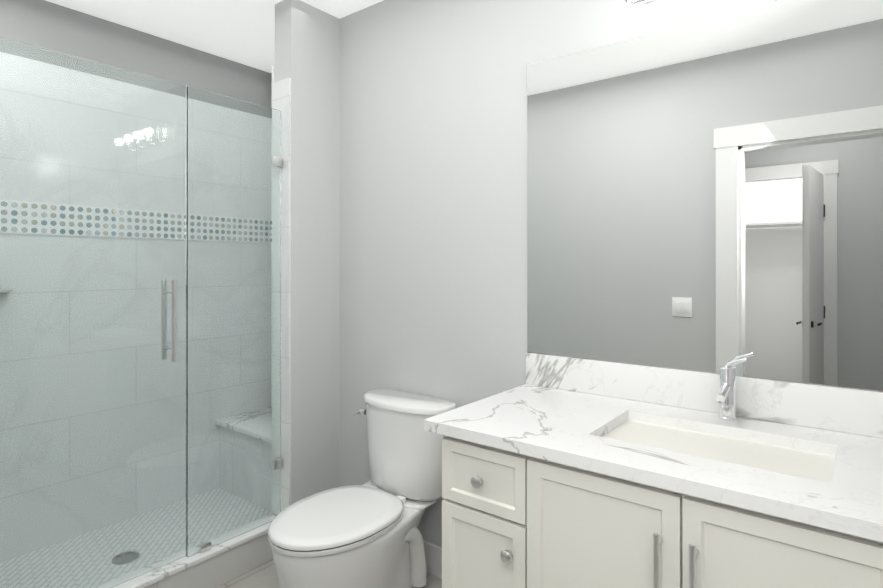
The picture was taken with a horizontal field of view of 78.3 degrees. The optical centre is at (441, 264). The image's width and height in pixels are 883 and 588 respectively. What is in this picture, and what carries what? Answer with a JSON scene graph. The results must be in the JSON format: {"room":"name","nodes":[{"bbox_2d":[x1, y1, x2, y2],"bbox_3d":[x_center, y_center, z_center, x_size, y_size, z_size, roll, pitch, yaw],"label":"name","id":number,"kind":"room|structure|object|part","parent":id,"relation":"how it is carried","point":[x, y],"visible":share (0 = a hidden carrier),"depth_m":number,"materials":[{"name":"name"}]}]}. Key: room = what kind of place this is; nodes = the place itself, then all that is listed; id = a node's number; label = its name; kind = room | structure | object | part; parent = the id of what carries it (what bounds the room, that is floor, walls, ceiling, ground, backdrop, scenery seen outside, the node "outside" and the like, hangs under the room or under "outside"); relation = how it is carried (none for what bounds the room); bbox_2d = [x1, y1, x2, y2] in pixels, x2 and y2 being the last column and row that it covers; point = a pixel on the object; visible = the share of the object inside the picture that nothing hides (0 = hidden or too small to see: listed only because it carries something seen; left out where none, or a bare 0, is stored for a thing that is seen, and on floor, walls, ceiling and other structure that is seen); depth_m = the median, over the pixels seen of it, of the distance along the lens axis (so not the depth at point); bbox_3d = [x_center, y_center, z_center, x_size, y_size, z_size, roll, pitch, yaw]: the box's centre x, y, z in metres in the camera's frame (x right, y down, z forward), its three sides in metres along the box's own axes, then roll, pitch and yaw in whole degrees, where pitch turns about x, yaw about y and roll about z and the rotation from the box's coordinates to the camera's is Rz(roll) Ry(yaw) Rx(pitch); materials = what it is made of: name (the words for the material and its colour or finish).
{"room":"bathroom","nodes":[
{"label":"bathroom","id":0,"kind":"room"},
{"bbox_2d":[0,0,270,107],"bbox_3d":[-1.794,0.051,2.749,0.100,2.600,2.085,0,0,38],"label":"wall","id":1,"kind":"structure","parent":0,"point":[45,24],"depth_m":2.85,"materials":[{"name":"grey paint"}]},
{"bbox_2d":[46,0,382,72],"bbox_3d":[-0.366,-1.280,1.696,3.750,0.060,2.185,0,0,38],"label":"ceiling","id":2,"kind":"structure","parent":0,"point":[241,31],"depth_m":2.77,"materials":[{"name":"white paint"}]},
{"bbox_2d":[271,73,271,107],"bbox_3d":[-0.798,0.052,3.357,0.920,2.600,0.100,0,0,38],"label":"wall","id":3,"kind":"structure","parent":0,"point":[271,90],"depth_m":3.54,"materials":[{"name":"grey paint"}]},
{"bbox_2d":[275,0,339,504],"bbox_3d":[-0.660,0.051,2.681,0.130,2.600,0.293,0,0,38],"label":"wall","id":4,"kind":"structure","parent":0,"point":[306,48],"depth_m":2.63,"materials":[{"name":"grey paint"}]},
{"bbox_2d":[272,66,274,107],"bbox_3d":[-0.644,0.191,2.815,0.010,2.280,0.543,0,0,38],"label":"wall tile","id":5,"kind":"structure","parent":4,"relation":"attached to","point":[273,74],"depth_m":2.60,"materials":[{"name":"white tile"}]},
{"bbox_2d":[273,78,290,511],"bbox_3d":[-0.755,0.162,2.563,0.126,2.062,0.010,0,0,38],"label":"wall tile","id":6,"kind":"structure","parent":4,"relation":"attached to","point":[282,96],"depth_m":2.54,"materials":[{"name":"white tile"}]},
{"bbox_2d":[217,560,441,587],"bbox_3d":[-0.987,1.378,0.899,3.750,0.060,4.200,0,0,38],"label":"floor","id":7,"kind":"structure","parent":0,"point":[263,576],"depth_m":2.32,"materials":[{"name":"tile"}]},
{"bbox_2d":[113,522,272,587],"bbox_3d":[-1.205,1.271,2.011,0.120,0.158,1.408,0,0,38],"label":"shower curb","id":8,"kind":"object","parent":7,"relation":"on","point":[216,571],"depth_m":2.26,"materials":[{"name":"stone"}]},
{"bbox_2d":[0,37,281,587],"bbox_3d":[-1.157,0.234,2.047,0.109,1.915,1.296,0,0,38],"label":"glass","id":9,"kind":"object","parent":8,"relation":"on","point":[140,324],"visible":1,"depth_m":2.03,"materials":[{"name":"clear glass"}]},
{"bbox_3d":[-1.296,0.228,1.869,0.010,1.904,0.843,0,0,38],"label":"door","id":10,"kind":"part","parent":9,"relation":"part of","materials":[{"name":"clear glass"}]},
{"bbox_3d":[-1.205,1.202,2.011,0.120,0.020,1.408,0,0,38],"label":"shower curb cap","id":11,"kind":"part","parent":8,"relation":"part of","materials":[{"name":"white stone"}]},
{"bbox_2d":[268,389,455,587],"bbox_3d":[-0.323,0.963,2.122,0.471,0.775,0.729,0,0,38],"label":"toilet","id":12,"kind":"object","parent":7,"relation":"on","point":[367,535],"visible":0.96,"depth_m":2.13,"materials":[{"name":"white ceramic"}]},
{"bbox_3d":[-0.400,0.972,2.055,0.410,0.016,0.528,0,0,38],"label":"seat","id":13,"kind":"part","parent":12,"relation":"part of","materials":[{"name":"white plastic"}]},
{"bbox_3d":[-0.400,0.948,2.055,0.412,0.022,0.530,0,0,38],"label":"lid","id":14,"kind":"part","parent":12,"relation":"part of","materials":[{"name":"white plastic"}]},
{"bbox_3d":[-0.345,1.167,2.125,0.404,0.366,0.689,0,0,38],"label":"bowl","id":15,"kind":"part","parent":12,"relation":"part of","materials":[{"name":"white ceramic"}]},
{"bbox_3d":[-0.155,0.781,2.323,0.434,0.355,0.194,0,0,38],"label":"tank","id":16,"kind":"part","parent":12,"relation":"part of","materials":[{"name":"white ceramic"}]},
{"bbox_3d":[-0.156,0.589,2.322,0.454,0.027,0.208,0,0,38],"label":"tank lid","id":17,"kind":"part","parent":12,"relation":"part of","materials":[{"name":"white ceramic"}]},
{"bbox_2d":[424,428,882,587],"bbox_3d":[0.687,0.918,1.399,1.316,0.862,0.640,0,0,38],"label":"bathroom vanity","id":18,"kind":"object","parent":7,"relation":"on","point":[564,472],"depth_m":1.28,"materials":[{"name":"white paint"}]},
{"bbox_3d":[0.099,0.592,1.481,0.034,0.034,0.032,0,0,38],"label":"knob","id":19,"kind":"part","parent":18,"relation":"part of","materials":[{"name":"silver metal"}]},
{"bbox_3d":[0.115,0.956,1.501,0.274,0.537,0.018,0,0,38],"label":"door","id":20,"kind":"part","parent":18,"relation":"part of","materials":[{"name":"white paint"}]},
{"bbox_3d":[0.115,0.592,1.501,0.274,0.171,0.018,0,0,38],"label":"drawer","id":21,"kind":"part","parent":18,"relation":"part of","materials":[{"name":"white paint"}]},
{"bbox_3d":[0.172,0.764,1.424,0.034,0.034,0.032,0,0,38],"label":"knob","id":22,"kind":"part","parent":18,"relation":"part of","materials":[{"name":"silver metal"}]},
{"bbox_3d":[0.374,0.865,1.297,0.374,0.718,0.018,0,0,38],"label":"door","id":23,"kind":"part","parent":18,"relation":"part of","materials":[{"name":"white paint"}]},
{"bbox_2d":[424,384,882,535],"bbox_3d":[0.693,0.472,1.409,1.404,0.031,0.626,0,0,38],"label":"countertop","id":24,"kind":"structure","parent":18,"relation":"on","point":[560,422],"depth_m":1.37,"materials":[{"name":"white stone"}]},
{"bbox_2d":[604,416,831,479],"bbox_3d":[0.699,0.557,1.416,0.562,0.164,0.342,0,0,38],"label":"sink","id":25,"kind":"object","parent":24,"relation":"in","point":[800,458],"depth_m":1.45,"materials":[{"name":"white ceramic"}]},
{"bbox_2d":[712,358,747,419],"bbox_3d":[0.830,0.363,1.562,0.078,0.187,0.134,0,0,38],"label":"faucet","id":26,"kind":"object","parent":24,"relation":"on","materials":[{"name":"silver metal"}]},
{"bbox_3d":[0.465,0.684,1.175,0.011,0.200,0.012,0,0,38],"label":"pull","id":27,"kind":"part","parent":18,"relation":"part of","materials":[{"name":"silver metal"}]},
{"bbox_3d":[0.522,0.684,1.130,0.011,0.200,0.012,0,0,38],"label":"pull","id":28,"kind":"part","parent":18,"relation":"part of","materials":[{"name":"silver metal"}]},
{"bbox_3d":[0.674,0.865,1.063,0.374,0.718,0.018,0,0,38],"label":"door","id":29,"kind":"part","parent":18,"relation":"part of","materials":[{"name":"white paint"}]},
{"bbox_2d":[339,0,880,547],"bbox_3d":[0.504,0.050,2.019,2.780,2.600,0.100,0,0,38],"label":"wall","id":30,"kind":"structure","parent":0,"point":[431,198],"depth_m":2.36,"materials":[{"name":"grey paint"}]},
{"bbox_2d":[423,540,441,578],"bbox_3d":[-0.076,1.288,2.400,1.106,0.125,0.014,0,0,38],"label":"baseboard","id":31,"kind":"structure","parent":30,"relation":"attached to","point":[433,552],"depth_m":2.36,"materials":[{"name":"white"}]},
{"bbox_2d":[624,0,666,9],"bbox_3d":[0.841,-0.931,1.595,0.575,0.180,0.154,0,0,38],"label":"wall lamp","id":32,"kind":"object","parent":30,"relation":"attached to","point":[635,4],"visible":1,"depth_m":1.74,"materials":[{"name":"silver metal"}]},
{"bbox_2d":[527,0,882,391],"bbox_3d":[0.884,-0.216,1.653,1.404,1.104,0.005,0,0,38],"label":"mirror","id":33,"kind":"object","parent":30,"relation":"attached to","point":[704,195],"visible":0.89,"depth_m":1.67,"materials":[{"name":"silver mirror"}]},
{"bbox_2d":[526,352,882,435],"bbox_3d":[0.880,0.396,1.647,1.404,0.119,0.020,0,0,38],"label":"backsplash","id":34,"kind":"structure","parent":0,"relation":"attached to","point":[841,409],"depth_m":1.68,"materials":[{"name":"white stone"}]}
]}

